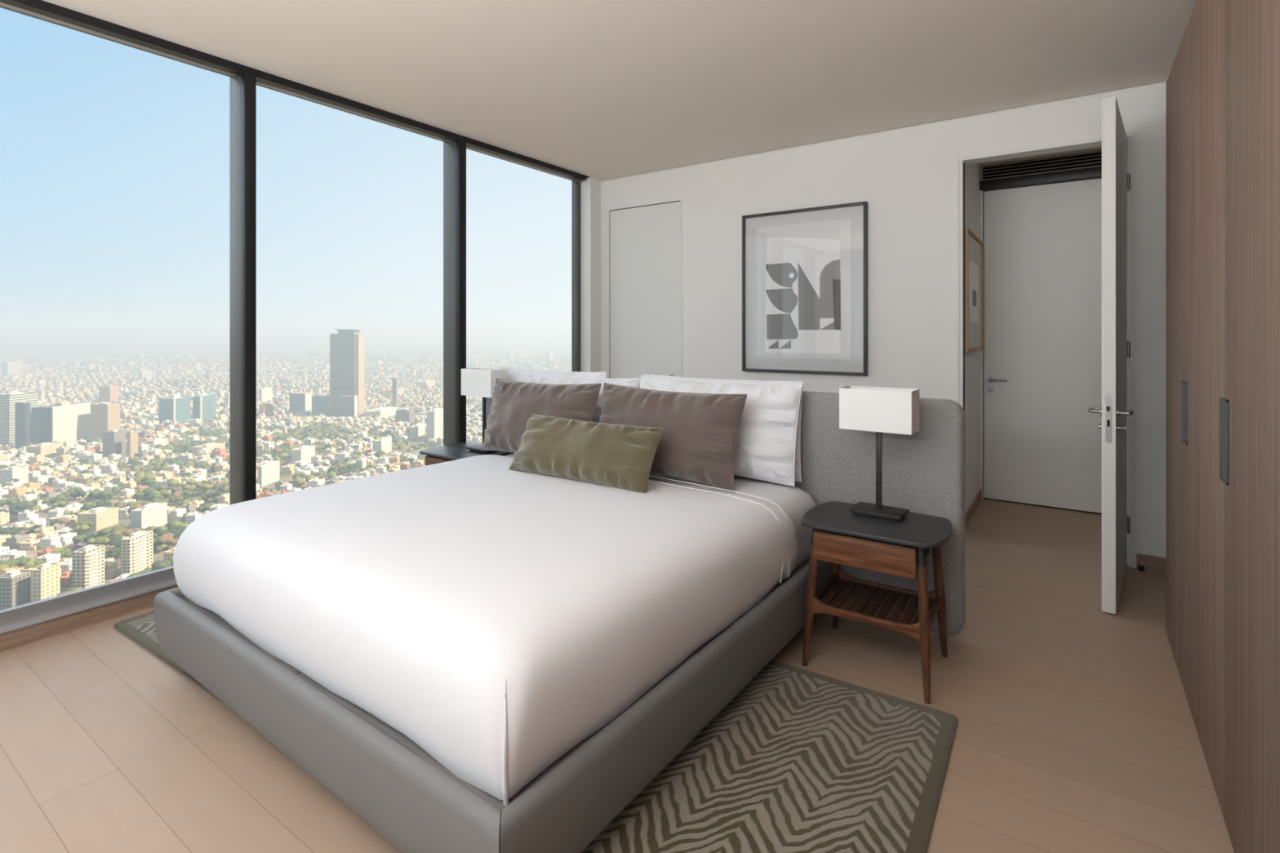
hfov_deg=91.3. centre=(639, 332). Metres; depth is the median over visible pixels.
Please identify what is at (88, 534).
tree
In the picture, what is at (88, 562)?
building
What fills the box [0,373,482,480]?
trees
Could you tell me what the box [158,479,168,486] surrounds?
house
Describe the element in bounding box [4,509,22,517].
house
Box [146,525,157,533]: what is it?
tree
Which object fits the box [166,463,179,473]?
house
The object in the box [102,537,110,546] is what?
tree
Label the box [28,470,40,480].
house
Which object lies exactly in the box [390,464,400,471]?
house
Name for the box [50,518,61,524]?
tree
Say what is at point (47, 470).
house
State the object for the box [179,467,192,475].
house
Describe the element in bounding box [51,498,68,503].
tree
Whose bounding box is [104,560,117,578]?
house
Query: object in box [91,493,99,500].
tree
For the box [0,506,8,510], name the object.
house
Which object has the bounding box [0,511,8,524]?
house
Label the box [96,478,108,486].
house
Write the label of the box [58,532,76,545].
house
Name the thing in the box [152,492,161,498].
tree
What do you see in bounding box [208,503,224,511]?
house
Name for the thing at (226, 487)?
tree
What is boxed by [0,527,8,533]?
tree
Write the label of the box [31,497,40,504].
tree
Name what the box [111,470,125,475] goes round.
house
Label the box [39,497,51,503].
tree
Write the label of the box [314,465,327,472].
house
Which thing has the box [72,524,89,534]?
tree
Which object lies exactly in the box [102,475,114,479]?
house
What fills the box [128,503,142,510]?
tree
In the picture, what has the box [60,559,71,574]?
house
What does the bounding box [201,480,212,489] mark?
tree
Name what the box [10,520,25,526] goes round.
house
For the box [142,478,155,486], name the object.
tree
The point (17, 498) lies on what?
house
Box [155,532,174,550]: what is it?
tree
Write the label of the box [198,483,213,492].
tree
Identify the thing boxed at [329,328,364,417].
office tower
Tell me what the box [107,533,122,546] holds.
tree
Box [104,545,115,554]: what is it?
tree
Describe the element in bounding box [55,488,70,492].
house
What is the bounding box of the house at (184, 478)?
[181,476,192,482]
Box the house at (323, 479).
[314,476,324,484]
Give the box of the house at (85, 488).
[80,486,92,497]
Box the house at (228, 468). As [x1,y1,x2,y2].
[221,466,230,471]
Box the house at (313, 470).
[310,468,318,474]
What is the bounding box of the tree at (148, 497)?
[144,493,153,501]
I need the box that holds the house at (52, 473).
[46,471,61,475]
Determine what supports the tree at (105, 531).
on the ground
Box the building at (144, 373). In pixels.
[138,369,151,379]
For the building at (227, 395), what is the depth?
1739.98 m
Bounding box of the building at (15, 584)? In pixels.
[0,569,31,610]
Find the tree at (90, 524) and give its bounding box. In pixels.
[79,520,93,530]
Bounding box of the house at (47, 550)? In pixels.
[36,547,56,556]
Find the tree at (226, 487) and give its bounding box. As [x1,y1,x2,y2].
[222,485,229,493]
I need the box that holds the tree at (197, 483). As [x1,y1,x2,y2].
[195,481,202,491]
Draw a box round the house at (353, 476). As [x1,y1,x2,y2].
[346,475,358,479]
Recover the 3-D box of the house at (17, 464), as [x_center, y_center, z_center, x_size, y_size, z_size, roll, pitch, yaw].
[-974.621,208.850,982.654,16.933,9.100,14.143,0,0,3]
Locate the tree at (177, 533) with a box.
[167,528,182,546]
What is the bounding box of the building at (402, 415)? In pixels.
[395,408,414,424]
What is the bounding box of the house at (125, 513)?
[118,506,131,519]
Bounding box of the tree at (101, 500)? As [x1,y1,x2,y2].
[95,499,106,503]
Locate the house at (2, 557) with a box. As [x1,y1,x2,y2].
[0,555,8,560]
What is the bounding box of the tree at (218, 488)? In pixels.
[212,486,225,492]
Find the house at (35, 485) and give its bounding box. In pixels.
[23,482,39,489]
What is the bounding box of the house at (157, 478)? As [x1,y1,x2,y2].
[152,475,162,483]
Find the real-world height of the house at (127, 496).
9.100 m
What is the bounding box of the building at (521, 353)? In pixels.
[519,350,523,358]
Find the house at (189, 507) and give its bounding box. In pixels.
[181,502,195,512]
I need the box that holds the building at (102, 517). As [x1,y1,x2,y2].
[76,506,118,531]
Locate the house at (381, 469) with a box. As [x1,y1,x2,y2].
[376,465,387,474]
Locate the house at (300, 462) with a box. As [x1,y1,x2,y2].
[293,460,305,465]
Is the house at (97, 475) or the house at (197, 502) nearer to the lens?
the house at (197, 502)
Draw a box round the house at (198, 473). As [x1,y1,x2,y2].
[192,471,206,478]
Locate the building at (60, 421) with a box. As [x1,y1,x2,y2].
[31,402,90,444]
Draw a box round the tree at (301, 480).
[296,478,306,487]
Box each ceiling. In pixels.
[42,0,1196,180]
[978,146,1102,167]
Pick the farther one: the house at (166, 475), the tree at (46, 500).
the house at (166, 475)
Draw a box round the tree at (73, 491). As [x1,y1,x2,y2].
[67,486,83,499]
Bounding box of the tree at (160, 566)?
[151,560,171,568]
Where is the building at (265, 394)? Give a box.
[258,387,272,402]
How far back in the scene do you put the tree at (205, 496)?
791.48 m
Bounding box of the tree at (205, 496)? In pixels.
[203,491,210,501]
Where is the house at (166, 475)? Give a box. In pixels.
[158,471,172,479]
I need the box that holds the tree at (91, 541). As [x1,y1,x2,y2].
[86,537,98,544]
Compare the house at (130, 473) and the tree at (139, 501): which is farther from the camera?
the house at (130, 473)
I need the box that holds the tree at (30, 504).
[20,501,35,506]
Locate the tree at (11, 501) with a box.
[4,497,17,505]
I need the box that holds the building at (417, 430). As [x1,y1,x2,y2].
[409,423,425,437]
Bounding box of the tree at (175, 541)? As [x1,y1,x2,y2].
[170,538,177,548]
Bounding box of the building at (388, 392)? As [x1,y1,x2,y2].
[384,387,403,398]
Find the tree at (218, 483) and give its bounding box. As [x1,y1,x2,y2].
[212,480,223,488]
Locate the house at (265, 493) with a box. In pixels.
[258,490,272,497]
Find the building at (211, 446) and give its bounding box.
[191,442,225,455]
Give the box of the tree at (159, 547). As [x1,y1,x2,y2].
[155,544,167,552]
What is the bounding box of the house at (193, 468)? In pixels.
[182,464,196,471]
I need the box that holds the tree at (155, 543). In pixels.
[153,538,161,550]
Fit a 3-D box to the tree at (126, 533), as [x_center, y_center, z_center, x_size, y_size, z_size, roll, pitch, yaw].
[-519.889,206.724,639.230,14.402,13.353,13.996,0,0,-11]
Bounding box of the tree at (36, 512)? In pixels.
[22,509,39,514]
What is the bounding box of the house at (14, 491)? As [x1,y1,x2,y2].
[8,486,26,497]
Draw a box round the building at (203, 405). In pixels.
[192,394,215,421]
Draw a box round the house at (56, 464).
[48,463,63,468]
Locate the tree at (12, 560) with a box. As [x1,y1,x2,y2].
[6,558,17,568]
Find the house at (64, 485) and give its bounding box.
[58,480,74,488]
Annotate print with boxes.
[742,201,867,375]
[969,261,978,322]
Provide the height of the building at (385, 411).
20.500 m
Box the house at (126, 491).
[120,488,134,497]
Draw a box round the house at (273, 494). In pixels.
[266,493,279,497]
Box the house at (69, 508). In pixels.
[62,505,75,515]
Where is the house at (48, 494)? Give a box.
[40,490,56,502]
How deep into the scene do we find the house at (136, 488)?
823.72 m
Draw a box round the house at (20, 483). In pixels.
[5,480,22,487]
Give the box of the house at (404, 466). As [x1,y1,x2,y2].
[400,462,410,470]
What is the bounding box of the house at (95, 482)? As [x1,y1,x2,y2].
[84,480,99,484]
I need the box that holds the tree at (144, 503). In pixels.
[138,501,152,506]
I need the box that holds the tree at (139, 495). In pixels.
[133,492,144,500]
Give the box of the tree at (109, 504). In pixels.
[95,501,112,506]
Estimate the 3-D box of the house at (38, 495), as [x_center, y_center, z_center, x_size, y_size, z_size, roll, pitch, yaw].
[-764.642,208.850,804.920,12.991,9.100,11.225,0,0,3]
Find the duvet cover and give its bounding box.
[173,454,797,806]
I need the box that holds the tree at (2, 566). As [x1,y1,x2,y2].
[0,564,9,571]
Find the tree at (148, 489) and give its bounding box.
[145,487,155,493]
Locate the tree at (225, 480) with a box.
[219,477,229,484]
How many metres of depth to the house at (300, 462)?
978.67 m
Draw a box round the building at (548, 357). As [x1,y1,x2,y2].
[545,353,552,361]
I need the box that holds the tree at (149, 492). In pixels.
[145,490,153,496]
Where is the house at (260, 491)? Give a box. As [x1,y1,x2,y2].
[256,488,262,493]
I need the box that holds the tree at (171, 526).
[168,524,185,531]
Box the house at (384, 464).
[382,462,393,471]
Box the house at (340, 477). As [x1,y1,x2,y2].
[333,475,346,481]
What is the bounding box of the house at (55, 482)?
[52,478,66,485]
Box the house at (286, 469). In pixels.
[281,465,294,474]
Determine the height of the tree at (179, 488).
12.799 m
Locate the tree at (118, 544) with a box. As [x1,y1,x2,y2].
[115,542,120,555]
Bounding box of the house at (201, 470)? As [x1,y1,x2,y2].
[192,468,206,474]
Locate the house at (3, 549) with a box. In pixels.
[0,546,8,555]
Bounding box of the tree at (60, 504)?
[51,501,66,507]
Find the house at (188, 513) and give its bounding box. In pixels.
[182,511,199,521]
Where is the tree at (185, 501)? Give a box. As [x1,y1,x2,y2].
[180,498,189,506]
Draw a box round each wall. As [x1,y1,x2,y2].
[581,177,600,372]
[600,80,1166,557]
[965,163,980,512]
[980,166,982,181]
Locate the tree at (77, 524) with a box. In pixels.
[74,520,93,531]
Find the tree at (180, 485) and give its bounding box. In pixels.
[176,483,185,489]
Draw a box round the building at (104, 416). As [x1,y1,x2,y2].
[90,402,119,439]
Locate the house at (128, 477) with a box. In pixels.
[125,475,135,480]
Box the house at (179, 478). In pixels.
[166,476,181,482]
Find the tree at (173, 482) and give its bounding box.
[168,478,180,486]
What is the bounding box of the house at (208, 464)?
[201,462,212,468]
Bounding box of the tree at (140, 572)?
[126,571,144,577]
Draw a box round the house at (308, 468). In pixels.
[303,466,314,470]
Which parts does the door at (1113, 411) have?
handle, lock plate, handle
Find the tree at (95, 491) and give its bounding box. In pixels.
[89,488,101,500]
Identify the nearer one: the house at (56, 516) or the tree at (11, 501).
the house at (56, 516)
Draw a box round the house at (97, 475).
[89,474,107,477]
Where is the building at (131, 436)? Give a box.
[126,430,137,457]
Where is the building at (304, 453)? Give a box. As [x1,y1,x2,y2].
[291,444,315,463]
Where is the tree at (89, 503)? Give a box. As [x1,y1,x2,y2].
[84,499,100,505]
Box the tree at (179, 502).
[176,500,182,506]
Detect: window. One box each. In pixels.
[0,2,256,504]
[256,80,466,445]
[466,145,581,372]
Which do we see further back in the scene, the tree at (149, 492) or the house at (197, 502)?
the tree at (149, 492)
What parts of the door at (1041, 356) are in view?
frame, handle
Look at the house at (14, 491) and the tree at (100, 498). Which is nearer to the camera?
the tree at (100, 498)
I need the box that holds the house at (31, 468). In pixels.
[28,465,37,471]
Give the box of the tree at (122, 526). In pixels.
[111,524,128,532]
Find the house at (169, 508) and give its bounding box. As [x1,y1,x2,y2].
[167,506,175,519]
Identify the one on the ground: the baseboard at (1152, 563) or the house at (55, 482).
the house at (55, 482)
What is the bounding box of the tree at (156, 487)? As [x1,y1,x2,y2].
[149,484,159,491]
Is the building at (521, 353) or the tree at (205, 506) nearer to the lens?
the tree at (205, 506)
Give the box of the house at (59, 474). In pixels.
[51,473,63,476]
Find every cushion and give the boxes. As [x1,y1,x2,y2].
[480,378,601,453]
[508,413,664,493]
[599,382,746,490]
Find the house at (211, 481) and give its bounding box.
[208,479,217,483]
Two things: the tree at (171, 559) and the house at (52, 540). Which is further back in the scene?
the house at (52, 540)
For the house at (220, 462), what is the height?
12.100 m
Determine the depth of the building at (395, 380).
1725.18 m
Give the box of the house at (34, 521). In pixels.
[24,518,46,525]
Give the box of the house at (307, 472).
[298,470,310,475]
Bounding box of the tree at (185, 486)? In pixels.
[183,484,194,490]
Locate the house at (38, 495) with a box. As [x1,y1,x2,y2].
[37,491,46,498]
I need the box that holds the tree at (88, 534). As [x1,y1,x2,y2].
[81,530,93,545]
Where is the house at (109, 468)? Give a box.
[102,463,116,472]
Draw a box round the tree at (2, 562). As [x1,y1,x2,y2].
[0,560,12,567]
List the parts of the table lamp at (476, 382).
lamp shade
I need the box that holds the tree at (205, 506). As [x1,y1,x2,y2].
[197,504,209,511]
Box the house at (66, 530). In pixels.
[57,527,77,535]
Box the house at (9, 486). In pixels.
[2,485,17,488]
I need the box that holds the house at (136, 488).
[133,484,147,493]
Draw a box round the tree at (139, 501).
[126,500,141,505]
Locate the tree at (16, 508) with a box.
[8,502,26,517]
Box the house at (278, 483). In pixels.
[275,480,288,490]
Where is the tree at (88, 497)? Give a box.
[84,493,93,502]
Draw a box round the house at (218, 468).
[214,463,227,472]
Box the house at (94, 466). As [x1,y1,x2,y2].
[88,464,98,469]
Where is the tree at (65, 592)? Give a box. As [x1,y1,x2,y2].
[56,591,71,595]
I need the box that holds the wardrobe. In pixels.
[1165,0,1279,852]
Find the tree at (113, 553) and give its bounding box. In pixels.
[104,546,120,559]
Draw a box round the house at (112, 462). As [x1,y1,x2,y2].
[106,460,119,468]
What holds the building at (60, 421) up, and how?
on the ground
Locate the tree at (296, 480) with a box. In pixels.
[294,479,302,487]
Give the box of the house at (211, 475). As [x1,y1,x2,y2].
[206,474,217,478]
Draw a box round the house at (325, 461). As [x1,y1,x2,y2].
[320,459,329,468]
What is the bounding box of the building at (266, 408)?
[258,403,271,417]
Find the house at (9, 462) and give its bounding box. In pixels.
[2,461,14,466]
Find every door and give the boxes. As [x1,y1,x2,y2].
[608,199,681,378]
[980,177,1102,514]
[1088,96,1133,613]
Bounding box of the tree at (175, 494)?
[168,490,183,502]
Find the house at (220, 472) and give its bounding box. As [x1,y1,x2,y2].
[214,471,226,475]
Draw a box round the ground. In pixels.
[0,338,571,592]
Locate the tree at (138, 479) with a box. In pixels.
[133,474,145,484]
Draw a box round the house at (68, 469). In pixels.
[61,467,74,473]
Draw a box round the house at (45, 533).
[36,529,57,538]
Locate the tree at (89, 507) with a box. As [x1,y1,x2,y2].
[81,504,94,511]
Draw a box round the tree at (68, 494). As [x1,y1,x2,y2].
[57,492,70,496]
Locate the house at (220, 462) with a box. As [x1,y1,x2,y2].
[217,461,227,464]
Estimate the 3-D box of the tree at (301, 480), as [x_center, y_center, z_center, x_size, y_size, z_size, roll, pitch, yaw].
[-467.570,207.276,862.643,12.518,12.249,12.881,0,0,33]
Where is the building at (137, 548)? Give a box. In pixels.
[120,529,153,574]
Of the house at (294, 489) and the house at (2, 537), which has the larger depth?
the house at (294, 489)
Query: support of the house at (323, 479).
on the ground
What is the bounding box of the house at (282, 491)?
[277,490,290,493]
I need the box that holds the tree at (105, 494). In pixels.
[98,489,114,501]
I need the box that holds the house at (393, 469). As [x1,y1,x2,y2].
[387,467,397,472]
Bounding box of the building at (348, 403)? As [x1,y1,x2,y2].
[339,395,357,417]
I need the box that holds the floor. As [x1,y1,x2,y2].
[0,498,1234,852]
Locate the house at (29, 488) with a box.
[21,485,33,491]
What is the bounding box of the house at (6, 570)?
[0,566,23,574]
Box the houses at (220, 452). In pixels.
[0,349,571,582]
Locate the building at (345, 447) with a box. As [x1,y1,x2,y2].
[342,444,349,452]
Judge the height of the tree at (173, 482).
15.984 m
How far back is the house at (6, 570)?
537.90 m
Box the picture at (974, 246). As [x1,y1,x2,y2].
[964,226,983,351]
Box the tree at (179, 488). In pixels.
[171,486,182,492]
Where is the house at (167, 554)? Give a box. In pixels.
[163,546,175,560]
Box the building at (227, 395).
[224,391,230,405]
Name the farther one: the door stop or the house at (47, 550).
the house at (47, 550)
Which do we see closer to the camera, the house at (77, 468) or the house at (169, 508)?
the house at (169, 508)
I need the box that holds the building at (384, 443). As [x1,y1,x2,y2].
[374,436,391,453]
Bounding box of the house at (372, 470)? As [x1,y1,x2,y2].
[368,468,377,475]
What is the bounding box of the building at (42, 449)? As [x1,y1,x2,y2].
[26,442,62,456]
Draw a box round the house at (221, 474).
[218,473,228,479]
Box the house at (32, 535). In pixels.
[29,533,38,538]
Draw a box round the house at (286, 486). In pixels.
[280,483,292,491]
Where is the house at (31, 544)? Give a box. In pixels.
[19,538,39,550]
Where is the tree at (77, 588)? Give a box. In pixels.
[69,586,83,591]
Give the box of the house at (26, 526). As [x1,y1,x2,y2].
[15,523,37,533]
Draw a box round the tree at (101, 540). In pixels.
[93,536,106,545]
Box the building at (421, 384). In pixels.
[417,380,435,390]
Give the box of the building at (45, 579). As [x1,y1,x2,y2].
[31,562,60,602]
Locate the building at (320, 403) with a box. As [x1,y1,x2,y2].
[311,395,329,417]
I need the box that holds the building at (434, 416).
[426,408,443,439]
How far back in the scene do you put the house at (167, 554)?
577.30 m
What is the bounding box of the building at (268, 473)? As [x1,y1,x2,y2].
[257,460,279,487]
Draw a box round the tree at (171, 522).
[167,520,181,526]
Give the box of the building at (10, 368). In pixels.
[1,361,22,376]
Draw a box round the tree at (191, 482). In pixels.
[185,478,195,485]
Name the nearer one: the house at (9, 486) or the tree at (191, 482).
the house at (9, 486)
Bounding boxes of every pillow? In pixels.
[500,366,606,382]
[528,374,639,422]
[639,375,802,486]
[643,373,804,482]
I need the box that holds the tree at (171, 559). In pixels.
[168,556,173,564]
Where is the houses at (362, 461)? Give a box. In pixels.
[0,344,571,468]
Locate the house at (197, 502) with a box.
[190,499,204,511]
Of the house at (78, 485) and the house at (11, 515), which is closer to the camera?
the house at (11, 515)
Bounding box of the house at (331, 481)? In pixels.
[324,478,338,484]
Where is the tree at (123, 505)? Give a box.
[114,502,128,507]
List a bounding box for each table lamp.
[461,368,507,453]
[839,386,919,520]
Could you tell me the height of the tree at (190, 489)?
11.045 m
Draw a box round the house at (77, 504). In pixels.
[66,502,84,511]
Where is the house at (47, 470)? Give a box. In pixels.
[39,467,53,475]
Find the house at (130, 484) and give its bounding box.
[122,480,136,488]
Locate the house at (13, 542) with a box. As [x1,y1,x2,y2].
[5,533,29,549]
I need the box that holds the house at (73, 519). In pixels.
[66,515,76,525]
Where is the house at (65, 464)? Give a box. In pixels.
[57,462,68,469]
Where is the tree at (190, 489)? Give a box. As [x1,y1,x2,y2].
[186,487,195,491]
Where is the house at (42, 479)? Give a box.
[32,475,48,484]
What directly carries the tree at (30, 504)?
on the ground
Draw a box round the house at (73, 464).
[67,462,80,466]
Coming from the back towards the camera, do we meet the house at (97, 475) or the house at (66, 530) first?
the house at (97, 475)
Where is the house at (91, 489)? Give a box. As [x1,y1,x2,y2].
[86,488,103,493]
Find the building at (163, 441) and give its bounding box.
[146,437,167,445]
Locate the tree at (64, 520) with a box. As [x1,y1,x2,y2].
[55,516,71,524]
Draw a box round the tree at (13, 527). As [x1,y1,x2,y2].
[4,526,17,530]
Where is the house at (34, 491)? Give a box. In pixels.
[26,488,42,494]
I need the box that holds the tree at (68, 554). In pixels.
[57,551,71,557]
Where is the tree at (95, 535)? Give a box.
[90,529,100,538]
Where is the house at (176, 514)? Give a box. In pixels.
[169,507,186,520]
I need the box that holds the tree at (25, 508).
[17,506,32,515]
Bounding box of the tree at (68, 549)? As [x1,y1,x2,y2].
[52,547,71,559]
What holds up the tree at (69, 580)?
on the ground
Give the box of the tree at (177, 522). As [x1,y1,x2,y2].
[172,520,184,526]
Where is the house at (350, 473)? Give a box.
[346,471,356,477]
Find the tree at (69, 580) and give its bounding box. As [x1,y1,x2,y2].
[66,572,71,582]
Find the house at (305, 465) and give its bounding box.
[301,463,313,470]
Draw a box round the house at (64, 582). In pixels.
[60,571,71,586]
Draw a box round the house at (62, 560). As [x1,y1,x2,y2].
[55,557,71,563]
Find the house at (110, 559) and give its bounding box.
[104,557,114,561]
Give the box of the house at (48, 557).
[35,553,60,562]
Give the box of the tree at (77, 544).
[71,542,84,550]
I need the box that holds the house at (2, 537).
[0,534,10,546]
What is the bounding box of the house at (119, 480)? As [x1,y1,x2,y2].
[112,475,127,485]
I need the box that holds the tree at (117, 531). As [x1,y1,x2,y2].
[111,529,124,535]
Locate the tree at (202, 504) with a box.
[199,502,212,506]
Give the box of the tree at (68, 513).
[62,510,74,515]
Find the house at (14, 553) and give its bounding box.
[0,549,26,559]
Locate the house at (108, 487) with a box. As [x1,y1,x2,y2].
[101,483,117,491]
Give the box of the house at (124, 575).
[115,573,133,579]
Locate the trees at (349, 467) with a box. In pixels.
[0,343,571,481]
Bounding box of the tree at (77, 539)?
[71,534,85,549]
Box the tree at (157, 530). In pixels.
[153,527,165,537]
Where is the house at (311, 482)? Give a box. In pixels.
[307,478,322,487]
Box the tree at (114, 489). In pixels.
[111,486,120,494]
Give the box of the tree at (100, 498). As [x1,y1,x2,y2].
[97,491,111,500]
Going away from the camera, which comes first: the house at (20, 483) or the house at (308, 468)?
the house at (20, 483)
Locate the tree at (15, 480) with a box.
[8,478,19,482]
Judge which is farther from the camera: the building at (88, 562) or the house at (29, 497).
the house at (29, 497)
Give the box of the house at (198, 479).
[192,477,203,485]
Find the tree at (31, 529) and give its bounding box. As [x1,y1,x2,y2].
[26,524,43,533]
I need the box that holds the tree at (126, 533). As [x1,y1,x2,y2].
[121,527,140,537]
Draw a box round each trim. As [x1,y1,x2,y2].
[0,0,589,180]
[0,565,177,635]
[955,132,1137,568]
[979,166,1102,191]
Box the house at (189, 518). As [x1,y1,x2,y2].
[185,511,201,524]
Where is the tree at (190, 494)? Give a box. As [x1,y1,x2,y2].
[185,490,196,500]
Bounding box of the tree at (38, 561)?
[33,558,45,565]
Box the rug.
[113,610,957,852]
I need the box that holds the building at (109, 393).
[98,384,119,402]
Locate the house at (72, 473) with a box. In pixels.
[63,470,77,477]
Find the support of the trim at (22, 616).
attached to the wall
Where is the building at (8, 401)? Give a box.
[0,391,38,446]
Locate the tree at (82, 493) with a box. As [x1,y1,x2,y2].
[75,489,87,500]
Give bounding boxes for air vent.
[982,150,1102,180]
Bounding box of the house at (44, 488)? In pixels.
[36,486,53,491]
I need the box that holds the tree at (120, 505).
[115,503,126,508]
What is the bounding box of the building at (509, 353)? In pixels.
[506,349,513,357]
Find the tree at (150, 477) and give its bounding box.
[141,475,154,482]
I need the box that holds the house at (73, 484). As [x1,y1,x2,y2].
[66,483,83,488]
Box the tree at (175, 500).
[169,496,182,505]
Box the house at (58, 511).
[48,507,65,520]
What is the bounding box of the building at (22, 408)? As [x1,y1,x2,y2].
[15,401,30,448]
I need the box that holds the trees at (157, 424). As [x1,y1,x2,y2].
[65,385,409,444]
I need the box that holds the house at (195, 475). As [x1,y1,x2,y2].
[189,473,205,479]
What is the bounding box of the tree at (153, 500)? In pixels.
[150,497,163,502]
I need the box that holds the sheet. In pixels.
[503,453,815,569]
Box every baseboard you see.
[0,585,177,651]
[965,488,982,528]
[1136,553,1165,573]
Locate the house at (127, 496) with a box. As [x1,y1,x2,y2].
[118,494,138,502]
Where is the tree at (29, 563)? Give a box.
[22,558,39,568]
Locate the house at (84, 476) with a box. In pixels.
[78,473,92,480]
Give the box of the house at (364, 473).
[359,470,369,476]
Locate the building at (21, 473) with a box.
[0,466,28,484]
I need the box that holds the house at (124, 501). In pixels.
[120,498,136,503]
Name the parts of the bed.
rail, foot rail, rail, headboard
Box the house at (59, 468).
[50,466,63,470]
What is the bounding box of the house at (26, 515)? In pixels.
[17,509,38,522]
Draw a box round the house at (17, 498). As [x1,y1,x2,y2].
[12,494,25,502]
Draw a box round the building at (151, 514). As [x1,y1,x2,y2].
[130,502,167,528]
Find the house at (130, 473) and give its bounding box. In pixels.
[126,471,135,475]
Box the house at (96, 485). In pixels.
[84,482,100,488]
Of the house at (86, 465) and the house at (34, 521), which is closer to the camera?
the house at (34, 521)
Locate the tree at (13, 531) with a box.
[0,528,20,535]
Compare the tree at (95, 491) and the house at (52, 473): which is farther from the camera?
the house at (52, 473)
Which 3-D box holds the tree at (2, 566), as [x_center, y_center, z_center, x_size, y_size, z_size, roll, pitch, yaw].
[-550.635,206.660,539.620,13.347,13.480,13.735,0,0,-25]
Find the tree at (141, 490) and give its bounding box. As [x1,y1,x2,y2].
[137,487,148,497]
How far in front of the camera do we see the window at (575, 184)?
5.94 m
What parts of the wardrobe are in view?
handle, door, handle, door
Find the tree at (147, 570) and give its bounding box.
[142,567,152,572]
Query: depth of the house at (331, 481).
853.92 m
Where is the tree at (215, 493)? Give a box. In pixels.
[213,491,222,497]
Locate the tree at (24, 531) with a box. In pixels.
[17,528,30,533]
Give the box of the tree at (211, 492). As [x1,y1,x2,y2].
[207,490,216,501]
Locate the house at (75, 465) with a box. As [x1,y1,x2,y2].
[67,464,81,469]
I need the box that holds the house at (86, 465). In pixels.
[80,463,90,469]
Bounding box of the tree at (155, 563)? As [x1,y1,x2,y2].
[151,560,168,571]
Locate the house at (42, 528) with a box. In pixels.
[33,525,53,533]
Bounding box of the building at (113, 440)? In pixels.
[102,429,125,457]
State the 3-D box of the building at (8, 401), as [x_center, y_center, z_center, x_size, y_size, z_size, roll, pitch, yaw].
[-1172.014,162.550,1173.889,35.700,101.700,52.500,0,0,3]
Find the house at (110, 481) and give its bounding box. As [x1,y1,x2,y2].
[97,478,112,484]
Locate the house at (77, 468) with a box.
[73,465,86,471]
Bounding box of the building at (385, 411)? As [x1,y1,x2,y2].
[363,406,397,417]
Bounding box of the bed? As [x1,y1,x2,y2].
[154,382,964,852]
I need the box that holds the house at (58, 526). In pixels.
[50,523,66,530]
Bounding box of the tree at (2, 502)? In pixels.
[0,499,7,506]
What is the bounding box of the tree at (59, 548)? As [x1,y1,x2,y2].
[49,546,63,553]
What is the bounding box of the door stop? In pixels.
[1137,564,1144,571]
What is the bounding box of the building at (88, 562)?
[71,544,104,589]
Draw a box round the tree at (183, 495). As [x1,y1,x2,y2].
[180,492,190,499]
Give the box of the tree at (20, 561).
[15,555,28,566]
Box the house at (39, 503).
[30,499,48,510]
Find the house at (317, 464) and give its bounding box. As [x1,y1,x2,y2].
[313,461,323,467]
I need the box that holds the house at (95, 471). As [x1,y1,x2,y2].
[88,467,101,475]
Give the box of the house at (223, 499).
[217,493,230,503]
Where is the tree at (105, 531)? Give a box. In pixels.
[97,527,112,536]
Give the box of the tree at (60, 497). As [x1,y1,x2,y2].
[54,495,68,500]
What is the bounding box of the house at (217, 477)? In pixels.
[210,475,223,485]
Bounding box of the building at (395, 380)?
[392,377,398,407]
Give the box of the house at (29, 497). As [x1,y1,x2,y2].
[19,493,37,501]
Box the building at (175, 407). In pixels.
[159,394,190,423]
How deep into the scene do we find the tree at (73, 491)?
796.43 m
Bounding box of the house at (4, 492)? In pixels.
[0,488,8,497]
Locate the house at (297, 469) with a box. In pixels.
[293,466,302,473]
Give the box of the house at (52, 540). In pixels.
[40,533,62,550]
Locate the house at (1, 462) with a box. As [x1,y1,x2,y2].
[0,461,8,466]
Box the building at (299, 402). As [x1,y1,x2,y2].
[288,392,311,413]
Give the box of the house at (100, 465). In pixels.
[98,462,109,471]
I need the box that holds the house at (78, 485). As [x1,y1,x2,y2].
[71,484,84,487]
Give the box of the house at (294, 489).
[288,487,301,492]
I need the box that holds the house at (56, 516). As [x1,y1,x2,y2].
[48,515,71,524]
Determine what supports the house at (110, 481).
on the ground
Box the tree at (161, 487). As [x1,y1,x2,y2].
[158,484,167,489]
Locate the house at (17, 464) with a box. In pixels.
[8,462,26,466]
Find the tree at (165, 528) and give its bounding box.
[157,525,168,530]
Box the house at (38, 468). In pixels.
[34,466,48,471]
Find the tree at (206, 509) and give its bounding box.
[204,504,214,511]
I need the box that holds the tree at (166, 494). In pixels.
[159,490,171,502]
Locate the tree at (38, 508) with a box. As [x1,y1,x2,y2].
[31,506,41,513]
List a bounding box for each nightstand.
[419,442,512,465]
[800,501,952,704]
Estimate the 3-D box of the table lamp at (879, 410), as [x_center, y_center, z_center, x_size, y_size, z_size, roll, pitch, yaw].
[1.051,0.522,2.754,0.302,0.554,0.150,0,0,36]

